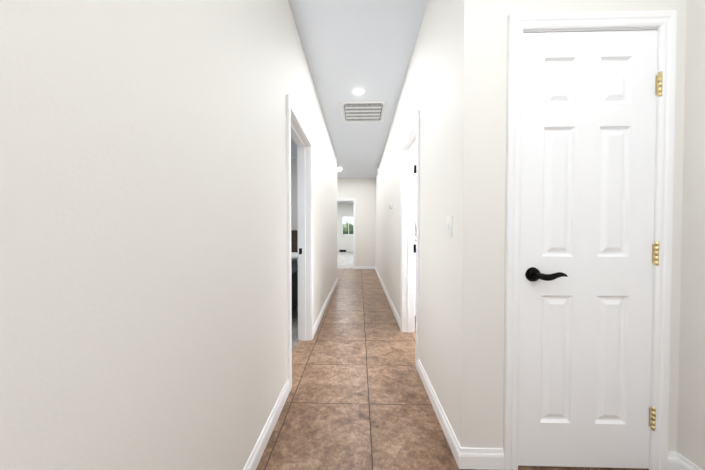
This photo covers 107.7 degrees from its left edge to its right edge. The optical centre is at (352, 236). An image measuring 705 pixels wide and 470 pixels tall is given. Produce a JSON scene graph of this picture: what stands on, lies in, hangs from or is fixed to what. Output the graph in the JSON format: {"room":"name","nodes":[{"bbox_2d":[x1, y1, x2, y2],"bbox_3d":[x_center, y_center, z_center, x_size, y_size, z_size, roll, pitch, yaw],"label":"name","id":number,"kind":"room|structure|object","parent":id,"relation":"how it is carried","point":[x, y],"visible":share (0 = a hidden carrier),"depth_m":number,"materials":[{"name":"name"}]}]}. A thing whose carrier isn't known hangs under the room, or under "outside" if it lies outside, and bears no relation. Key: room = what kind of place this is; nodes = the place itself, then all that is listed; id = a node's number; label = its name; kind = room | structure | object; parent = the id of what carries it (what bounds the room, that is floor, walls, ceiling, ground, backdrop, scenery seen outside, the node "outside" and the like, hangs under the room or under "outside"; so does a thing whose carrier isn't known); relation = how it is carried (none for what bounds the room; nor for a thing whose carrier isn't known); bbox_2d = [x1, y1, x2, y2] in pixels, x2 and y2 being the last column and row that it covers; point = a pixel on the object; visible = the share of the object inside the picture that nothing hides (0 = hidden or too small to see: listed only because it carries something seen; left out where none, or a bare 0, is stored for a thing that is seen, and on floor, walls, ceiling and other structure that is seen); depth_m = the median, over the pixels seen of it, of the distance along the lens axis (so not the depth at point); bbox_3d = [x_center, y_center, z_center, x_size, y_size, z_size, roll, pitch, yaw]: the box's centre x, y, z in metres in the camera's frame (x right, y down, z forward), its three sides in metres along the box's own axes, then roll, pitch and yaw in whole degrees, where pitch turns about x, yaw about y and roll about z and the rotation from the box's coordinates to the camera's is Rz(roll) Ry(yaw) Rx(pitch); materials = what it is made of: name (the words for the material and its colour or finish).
{"room":"home hallway","nodes":[
{"label":"home hallway","id":0,"kind":"room"},
{"bbox_2d":[0,0,336,469],"bbox_3d":[-0.504,-0.292,2.020,0.120,2.732,7.570,0,1,2],"label":"wall","id":1,"kind":"structure","parent":0,"point":[143,242],"depth_m":0.61,"materials":[{"name":"white paint"}]},
{"bbox_2d":[243,379,289,469],"bbox_3d":[-0.489,1.063,0.087,0.015,0.090,3.420,0,1,2],"label":"baseboard","id":2,"kind":"structure","parent":1,"relation":"attached to","point":[252,463],"depth_m":1.36,"materials":[{"name":"white wood"}]},
{"bbox_2d":[287,94,312,390],"bbox_3d":[-0.499,0.045,2.236,0.157,2.051,0.912,0,1,2],"label":"door frame","id":3,"kind":"structure","parent":1,"relation":"attached to","point":[299,138],"depth_m":2.61,"materials":[{"name":"white wood"}]},
{"bbox_2d":[313,277,337,336],"bbox_3d":[-0.379,0.991,4.273,0.015,0.090,3.135,0,1,2],"label":"baseboard","id":4,"kind":"structure","parent":1,"relation":"attached to","point":[320,316],"depth_m":3.50,"materials":[{"name":"white wood"}]},
{"bbox_2d":[291,159,297,229],"bbox_3d":[-1.951,-0.356,5.784,2.970,2.732,0.120,0,1,2],"label":"wall","id":5,"kind":"structure","parent":0,"point":[294,223],"depth_m":5.70,"materials":[{"name":"white paint"}]},
{"bbox_2d":[292,306,298,351],"bbox_3d":[-2.094,1.087,2.636,3.090,0.053,6.470,0,1,2],"label":"floor","id":6,"kind":"structure","parent":0,"point":[295,340],"depth_m":2.96,"materials":[{"name":"grey"}]},
{"bbox_2d":[291,230,297,311],"bbox_3d":[-1.583,0.461,4.217,1.730,1.147,2.180,0,1,2],"label":"bathroom vanity","id":7,"kind":"object","parent":6,"relation":"on","point":[294,249],"visible":0.1,"depth_m":3.83,"materials":[{"name":"brown"}]},
{"bbox_2d":[337,252,352,268],"bbox_3d":[0.213,0.936,11.492,6.240,0.053,7.340,0,1,2],"label":"floor carpet","id":8,"kind":"object","parent":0,"point":[344,260],"depth_m":10.10,"materials":[{"name":"white carpet"}]},
{"bbox_2d":[337,204,352,251],"bbox_3d":[0.295,-0.506,14.597,6.000,2.732,0.120,0,1,2],"label":"wall","id":9,"kind":"structure","parent":0,"point":[345,243],"depth_m":14.55,"materials":[{"name":"white paint"}]},
{"bbox_2d":[341,216,352,235],"bbox_3d":[-0.218,-0.610,14.573,0.815,1.100,0.130,0,1,2],"label":"window","id":10,"kind":"structure","parent":9,"relation":"in","point":[348,234],"depth_m":14.57,"materials":[{"name":"white"}]},
{"bbox_2d":[337,178,374,265],"bbox_3d":[-1.157,-0.391,7.833,3.690,2.732,0.120,0,1,2],"label":"wall","id":11,"kind":"structure","parent":0,"point":[361,191],"depth_m":7.73,"materials":[{"name":"white paint"}]},
{"bbox_2d":[337,199,355,268],"bbox_3d":[-0.378,-0.085,7.809,0.952,2.121,0.139,0,1,2],"label":"door frame","id":12,"kind":"structure","parent":11,"relation":"attached to","point":[354,200],"depth_m":7.73,"materials":[{"name":"white wood"}]},
{"bbox_2d":[356,266,373,268],"bbox_3d":[0.373,0.932,7.748,0.565,0.090,0.015,0,1,2],"label":"baseboard","id":13,"kind":"structure","parent":11,"relation":"attached to","point":[357,267],"depth_m":7.74,"materials":[{"name":"white wood"}]},
{"bbox_2d":[288,0,427,203],"bbox_3d":[-0.162,-1.797,6.663,6.740,0.120,16.920,0,1,2],"label":"ceiling","id":14,"kind":"structure","parent":0,"point":[349,46],"depth_m":2.42,"materials":[{"name":"white paint"}]},
{"bbox_2d":[352,88,364,94],"bbox_3d":[0.070,-1.671,2.970,0.156,0.006,0.156,0,1,2],"label":"recessed light","id":15,"kind":"object","parent":14,"relation":"in","point":[358,91],"visible":1,"depth_m":2.96,"materials":[{"name":"white plastic"}]},
{"bbox_2d":[340,101,386,122],"bbox_3d":[0.143,-1.675,3.488,0.599,0.014,0.599,0,1,2],"label":"ceiling vent","id":16,"kind":"object","parent":14,"relation":"in","point":[360,111],"visible":1,"depth_m":3.44,"materials":[{"name":"white metal"}]},
{"bbox_2d":[415,149,415,241],"bbox_3d":[1.855,-0.320,3.674,2.310,2.732,0.120,0,1,2],"label":"wall","id":17,"kind":"structure","parent":0,"point":[415,190],"depth_m":3.63,"materials":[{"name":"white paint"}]},
{"bbox_2d":[375,0,490,447],"bbox_3d":[0.661,-0.334,4.520,0.120,2.732,6.650,0,1,2],"label":"wall","id":18,"kind":"structure","parent":0,"point":[445,90],"depth_m":1.36,"materials":[{"name":"white paint"}]},
{"bbox_2d":[374,266,399,327],"bbox_3d":[0.614,0.973,5.336,0.015,0.090,4.825,0,1,2],"label":"baseboard","id":19,"kind":"structure","parent":18,"relation":"attached to","point":[395,313],"depth_m":3.97,"materials":[{"name":"white wood"}]},
{"bbox_2d":[400,110,419,368],"bbox_3d":[0.617,0.026,2.486,0.174,2.081,0.842,0,1,2],"label":"door frame","id":20,"kind":"structure","parent":18,"relation":"attached to","point":[409,245],"depth_m":2.83,"materials":[{"name":"white wood"}]},
{"bbox_2d":[417,358,464,468],"bbox_3d":[0.518,1.036,1.646,0.015,0.090,0.880,0,1,2],"label":"baseboard","id":21,"kind":"structure","parent":18,"relation":"attached to","point":[458,452],"depth_m":1.43,"materials":[{"name":"white wood"}]},
{"bbox_2d":[447,215,451,237],"bbox_3d":[0.512,-0.053,1.372,0.014,0.116,0.072,0,1,2],"label":"light switch","id":22,"kind":"object","parent":18,"relation":"attached to","point":[449,226],"visible":1,"depth_m":1.36,"materials":[{"name":"white plastic"}]},
{"bbox_2d":[256,269,648,469],"bbox_3d":[-0.008,1.082,3.036,6.240,0.050,9.580,0,1,2],"label":"floor","id":23,"kind":"structure","parent":0,"point":[357,398],"depth_m":1.69,"materials":[{"name":"brown tile"}]},
{"bbox_2d":[415,254,415,321],"bbox_3d":[1.426,0.635,3.334,1.448,0.835,0.598,0,1,2],"label":"bathroom vanity","id":24,"kind":"object","parent":23,"relation":"on","point":[415,286],"depth_m":3.09,"materials":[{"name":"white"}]},
{"bbox_2d":[487,0,686,451],"bbox_3d":[1.071,-0.278,1.244,0.870,2.732,0.120,0,1,2],"label":"wall","id":25,"kind":"structure","parent":0,"point":[501,10],"depth_m":1.19,"materials":[{"name":"white paint"}]},
{"bbox_2d":[503,10,676,469],"bbox_3d":[1.078,0.040,1.180,0.736,2.098,0.018,0,1,2],"label":"trim","id":26,"kind":"structure","parent":25,"relation":"attached to","point":[664,23],"depth_m":1.17,"materials":[{"name":"white wood"}]},
{"bbox_2d":[518,30,662,468],"bbox_3d":[1.083,0.073,1.179,0.625,2.015,0.093,0,1,2],"label":"closet door","id":27,"kind":"structure","parent":25,"relation":"in","point":[589,247],"depth_m":1.19,"materials":[{"name":"white wood"}]},
{"bbox_2d":[523,28,657,32],"bbox_3d":[1.080,0.064,1.249,0.658,2.047,0.120,0,1,2],"label":"door frame","id":28,"kind":"structure","parent":25,"relation":"attached to","point":[586,30],"depth_m":1.17,"materials":[{"name":"white wood"}]},
{"bbox_2d":[677,0,704,469],"bbox_3d":[1.534,-0.258,0.041,0.120,2.732,3.720,0,1,2],"label":"wall","id":29,"kind":"structure","parent":0,"point":[691,418],"depth_m":1.14,"materials":[{"name":"white paint"}]},
{"bbox_2d":[668,452,701,469],"bbox_3d":[1.452,1.068,-0.239,0.030,0.090,2.870,0,1,2],"label":"baseboard","id":30,"kind":"structure","parent":29,"relation":"attached to","point":[676,461],"depth_m":1.18,"materials":[{"name":"white wood"}]},
{"label":"outside","id":31,"kind":"structure","parent":0,"visible":0},
{"bbox_2d":[343,217,352,233],"bbox_3d":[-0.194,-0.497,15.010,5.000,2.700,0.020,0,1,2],"label":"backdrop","id":32,"kind":"structure","parent":31,"point":[345,225],"depth_m":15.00,"materials":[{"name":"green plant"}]}
]}

